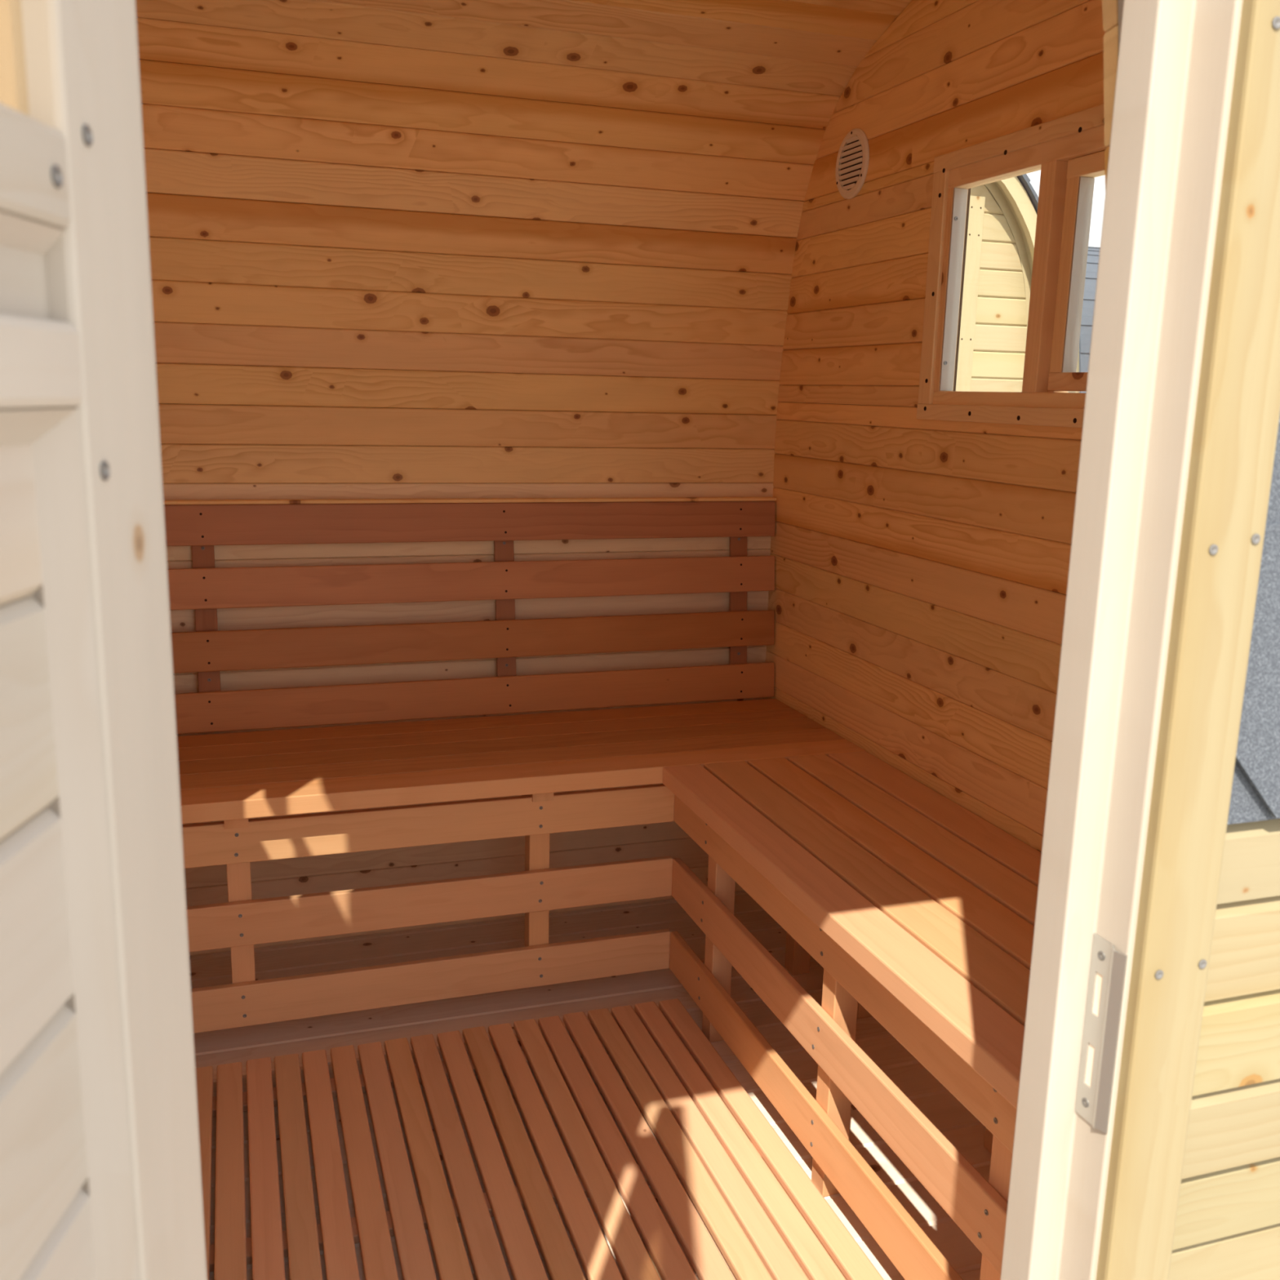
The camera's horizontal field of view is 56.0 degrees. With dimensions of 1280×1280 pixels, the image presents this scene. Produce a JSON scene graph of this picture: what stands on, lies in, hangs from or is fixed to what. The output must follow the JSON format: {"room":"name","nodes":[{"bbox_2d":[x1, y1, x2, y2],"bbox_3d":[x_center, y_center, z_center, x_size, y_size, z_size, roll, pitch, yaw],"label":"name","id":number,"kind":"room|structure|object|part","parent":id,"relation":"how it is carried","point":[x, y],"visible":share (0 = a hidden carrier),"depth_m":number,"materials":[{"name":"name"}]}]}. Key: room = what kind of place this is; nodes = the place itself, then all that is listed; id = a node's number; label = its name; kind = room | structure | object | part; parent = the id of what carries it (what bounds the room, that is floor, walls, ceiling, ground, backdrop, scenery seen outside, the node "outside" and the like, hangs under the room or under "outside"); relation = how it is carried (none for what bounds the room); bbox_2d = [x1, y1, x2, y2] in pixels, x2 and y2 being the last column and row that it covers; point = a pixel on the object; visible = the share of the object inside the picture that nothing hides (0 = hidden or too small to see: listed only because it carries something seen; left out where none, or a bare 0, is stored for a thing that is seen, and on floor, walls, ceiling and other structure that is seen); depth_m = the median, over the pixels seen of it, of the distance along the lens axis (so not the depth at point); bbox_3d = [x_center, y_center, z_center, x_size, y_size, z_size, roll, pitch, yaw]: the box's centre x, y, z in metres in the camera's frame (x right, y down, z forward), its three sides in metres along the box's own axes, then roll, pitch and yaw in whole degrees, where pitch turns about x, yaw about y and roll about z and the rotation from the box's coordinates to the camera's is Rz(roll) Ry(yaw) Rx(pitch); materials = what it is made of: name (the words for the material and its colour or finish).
{"room":"outdoor sauna entrance","nodes":[
{"label":"outdoor sauna entrance","id":0,"kind":"room"},
{"bbox_2d":[136,17,840,955],"bbox_3d":[-0.415,-0.250,2.728,1.753,2.009,0.304,-3,12,-18],"label":"wall","id":1,"kind":"structure","parent":0,"point":[379,271],"depth_m":2.69,"materials":[{"name":"brown wood"}]},
{"bbox_2d":[163,497,776,733],"bbox_3d":[-0.439,-0.072,2.824,1.642,0.512,0.073,-3,12,-18],"label":"backrest","id":2,"kind":"object","parent":1,"relation":"attached to","point":[202,525],"visible":0.94,"depth_m":2.82,"materials":[{"name":"red wood"}]},
{"bbox_3d":[-0.958,-0.043,2.660,0.046,0.496,0.008,-3,7,-18],"label":"post","id":3,"kind":"part","parent":2,"relation":"part of","materials":[{"name":"brown wood"}]},
{"bbox_3d":[-0.322,-0.071,2.873,0.046,0.496,0.008,-3,7,-18],"label":"post","id":4,"kind":"part","parent":2,"relation":"part of","materials":[{"name":"brown wood"}]},
{"bbox_3d":[0.250,-0.097,3.064,0.046,0.496,0.008,-3,7,-18],"label":"post","id":5,"kind":"part","parent":2,"relation":"part of","materials":[{"name":"brown wood"}]},
{"bbox_2d":[135,0,911,96],"bbox_3d":[-0.095,-1.125,1.652,1.753,0.253,1.603,-3,12,-18],"label":"ceiling","id":6,"kind":"structure","parent":0,"point":[817,46],"depth_m":2.37,"materials":[{"name":"brown wood"}]},
{"bbox_2d":[189,890,991,1279],"bbox_3d":[-0.138,0.945,2.059,1.753,0.050,2.140,-3,12,-18],"label":"floor","id":7,"kind":"structure","parent":0,"point":[944,1111],"depth_m":2.52,"materials":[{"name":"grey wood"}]},
{"bbox_2d":[177,698,865,1033],"bbox_3d":[-0.363,0.503,2.674,1.645,0.554,0.472,-3,12,-18],"label":"bench","id":8,"kind":"object","parent":7,"relation":"on","point":[233,779],"visible":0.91,"depth_m":2.48,"materials":[{"name":"brown wood"}]},
{"bbox_3d":[-0.788,0.559,2.379,0.044,0.390,0.044,-3,12,-18],"label":"leg","id":9,"kind":"part","parent":8,"relation":"part of","materials":[{"name":"brown wood"}]},
{"bbox_3d":[-0.220,0.533,2.569,0.044,0.390,0.044,-3,12,-18],"label":"leg","id":10,"kind":"part","parent":8,"relation":"part of","materials":[{"name":"brown wood"}]},
{"bbox_3d":[0.373,0.545,2.775,0.044,0.467,0.044,-3,12,-18],"label":"leg","id":11,"kind":"part","parent":8,"relation":"part of","materials":[{"name":"brown wood"}]},
{"bbox_2d":[195,998,884,1279],"bbox_3d":[-0.272,0.954,1.788,1.211,0.033,1.374,-3,12,-18],"label":"duckboard","id":12,"kind":"object","parent":7,"relation":"on","point":[705,1164],"visible":0.85,"depth_m":2.03,"materials":[{"name":"brown wood"}]},
{"bbox_2d":[662,751,1041,1279],"bbox_3d":[0.491,0.665,1.986,0.477,0.554,1.505,-3,12,-18],"label":"bench","id":13,"kind":"object","parent":7,"relation":"on","point":[917,911],"visible":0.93,"depth_m":1.95,"materials":[{"name":"brown wood"}]},
{"bbox_3d":[0.164,0.601,2.478,0.044,0.467,0.044,-3,12,-18],"label":"leg","id":14,"kind":"part","parent":13,"relation":"part of","materials":[{"name":"brown wood"}]},
{"bbox_3d":[0.326,0.702,2.004,0.044,0.467,0.044,-3,12,-18],"label":"leg","id":15,"kind":"part","parent":13,"relation":"part of","materials":[{"name":"brown wood"}]},
{"bbox_3d":[0.491,0.586,2.587,0.044,0.467,0.044,-3,12,-18],"label":"leg","id":16,"kind":"part","parent":13,"relation":"part of","materials":[{"name":"brown wood"}]},
{"bbox_3d":[0.653,0.688,2.114,0.044,0.467,0.044,-3,12,-18],"label":"leg","id":17,"kind":"part","parent":13,"relation":"part of","materials":[{"name":"brown wood"}]},
{"bbox_3d":[0.477,0.796,1.566,0.044,0.467,0.044,-3,12,-18],"label":"leg","id":18,"kind":"part","parent":13,"relation":"part of","materials":[{"name":"brown wood"}]},
{"bbox_2d":[764,0,1106,852],"bbox_3d":[0.690,-0.173,2.132,0.058,2.150,2.066,-3,12,-18],"label":"wall","id":19,"kind":"structure","parent":0,"point":[917,600],"depth_m":2.41,"materials":[{"name":"brown wood"}]},
{"bbox_2d":[835,128,869,199],"bbox_3d":[0.457,-1.031,2.608,0.009,0.143,0.143,-3,12,-18],"label":"air vent","id":20,"kind":"object","parent":19,"relation":"in","point":[853,155],"visible":1,"depth_m":2.60,"materials":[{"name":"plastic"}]},
{"bbox_2d":[916,103,1106,427],"bbox_3d":[0.689,-0.613,2.038,0.063,0.490,0.668,-3,12,-18],"label":"window","id":21,"kind":"structure","parent":19,"relation":"in","point":[1068,150],"depth_m":2.04,"materials":[{"name":"brown wood"}]},
{"bbox_3d":[0.748,-0.745,1.860,0.032,0.030,0.231,-3,12,-18],"label":"sash","id":22,"kind":"part","parent":21,"relation":"part of","materials":[{"name":"brown wood"}]},
{"bbox_2d":[1102,0,1279,1279],"bbox_3d":[0.216,0.159,1.022,1.836,2.074,0.332,-3,12,-18],"label":"wall","id":23,"kind":"structure","parent":0,"point":[1228,1222],"depth_m":0.99,"materials":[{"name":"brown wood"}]},
{"bbox_2d":[0,0,206,1279],"bbox_3d":[-0.241,0.324,0.320,0.061,1.833,0.750,1,12,-2],"label":"door","id":24,"kind":"structure","parent":23,"relation":"in","point":[100,1174],"depth_m":0.47,"materials":[{"name":"white wood"}]},
{"bbox_3d":[-0.224,-0.114,0.184,0.048,0.035,0.506,1,12,-1],"label":"rail","id":25,"kind":"part","parent":24,"relation":"part of","materials":[{"name":"white wood"}]},
{"bbox_3d":[-0.225,-0.051,0.197,0.048,0.031,0.506,1,12,-1],"label":"rail","id":26,"kind":"part","parent":24,"relation":"part of","materials":[{"name":"white wood"}]},
{"bbox_2d":[134,0,207,1279],"bbox_3d":[-0.320,0.267,0.767,0.072,1.830,0.170,-3,12,-18],"label":"trim","id":27,"kind":"structure","parent":23,"relation":"attached to","point":[135,0],"depth_m":0.71,"materials":[{"name":"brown wood"}]},
{"bbox_2d":[1000,0,1279,1279],"bbox_3d":[0.369,0.236,0.997,0.099,1.830,0.171,-3,12,-18],"label":"trim","id":28,"kind":"structure","parent":23,"relation":"attached to","point":[1181,416],"depth_m":0.89,"materials":[{"name":"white wood"}]},
{"bbox_3d":[0.364,0.313,0.954,0.004,0.156,0.037,-3,12,-18],"label":"strike plate","id":29,"kind":"part","parent":28,"relation":"part of","materials":[{"name":"metal"}]},
{"bbox_3d":[0.409,0.250,0.933,0.065,1.830,0.020,-3,12,-18],"label":"casing","id":30,"kind":"part","parent":28,"relation":"part of","materials":[{"name":"yellow wood"}]},
{"label":"outside","id":31,"kind":"structure","parent":0,"visible":0},
{"bbox_3d":[0.058,1.002,2.722,28.000,0.100,28.000,-3,12,-18],"label":"ground","id":32,"kind":"structure","parent":31,"visible":0},
{"bbox_2d":[955,173,1038,391],"bbox_3d":[0.089,-0.726,4.673,2.195,2.386,1.945,-3,12,-18],"label":"cabin","id":33,"kind":"object","parent":32,"relation":"on","point":[1002,219],"visible":0.07,"depth_m":4.00,"materials":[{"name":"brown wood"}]},
{"bbox_2d":[1067,246,1099,392],"bbox_3d":[2.867,-1.227,7.654,1.945,2.386,2.195,-3,12,-18],"label":"cabin","id":34,"kind":"object","parent":32,"relation":"on","point":[1093,253],"visible":0.05,"depth_m":6.31,"materials":[{"name":"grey wood"}]}
]}

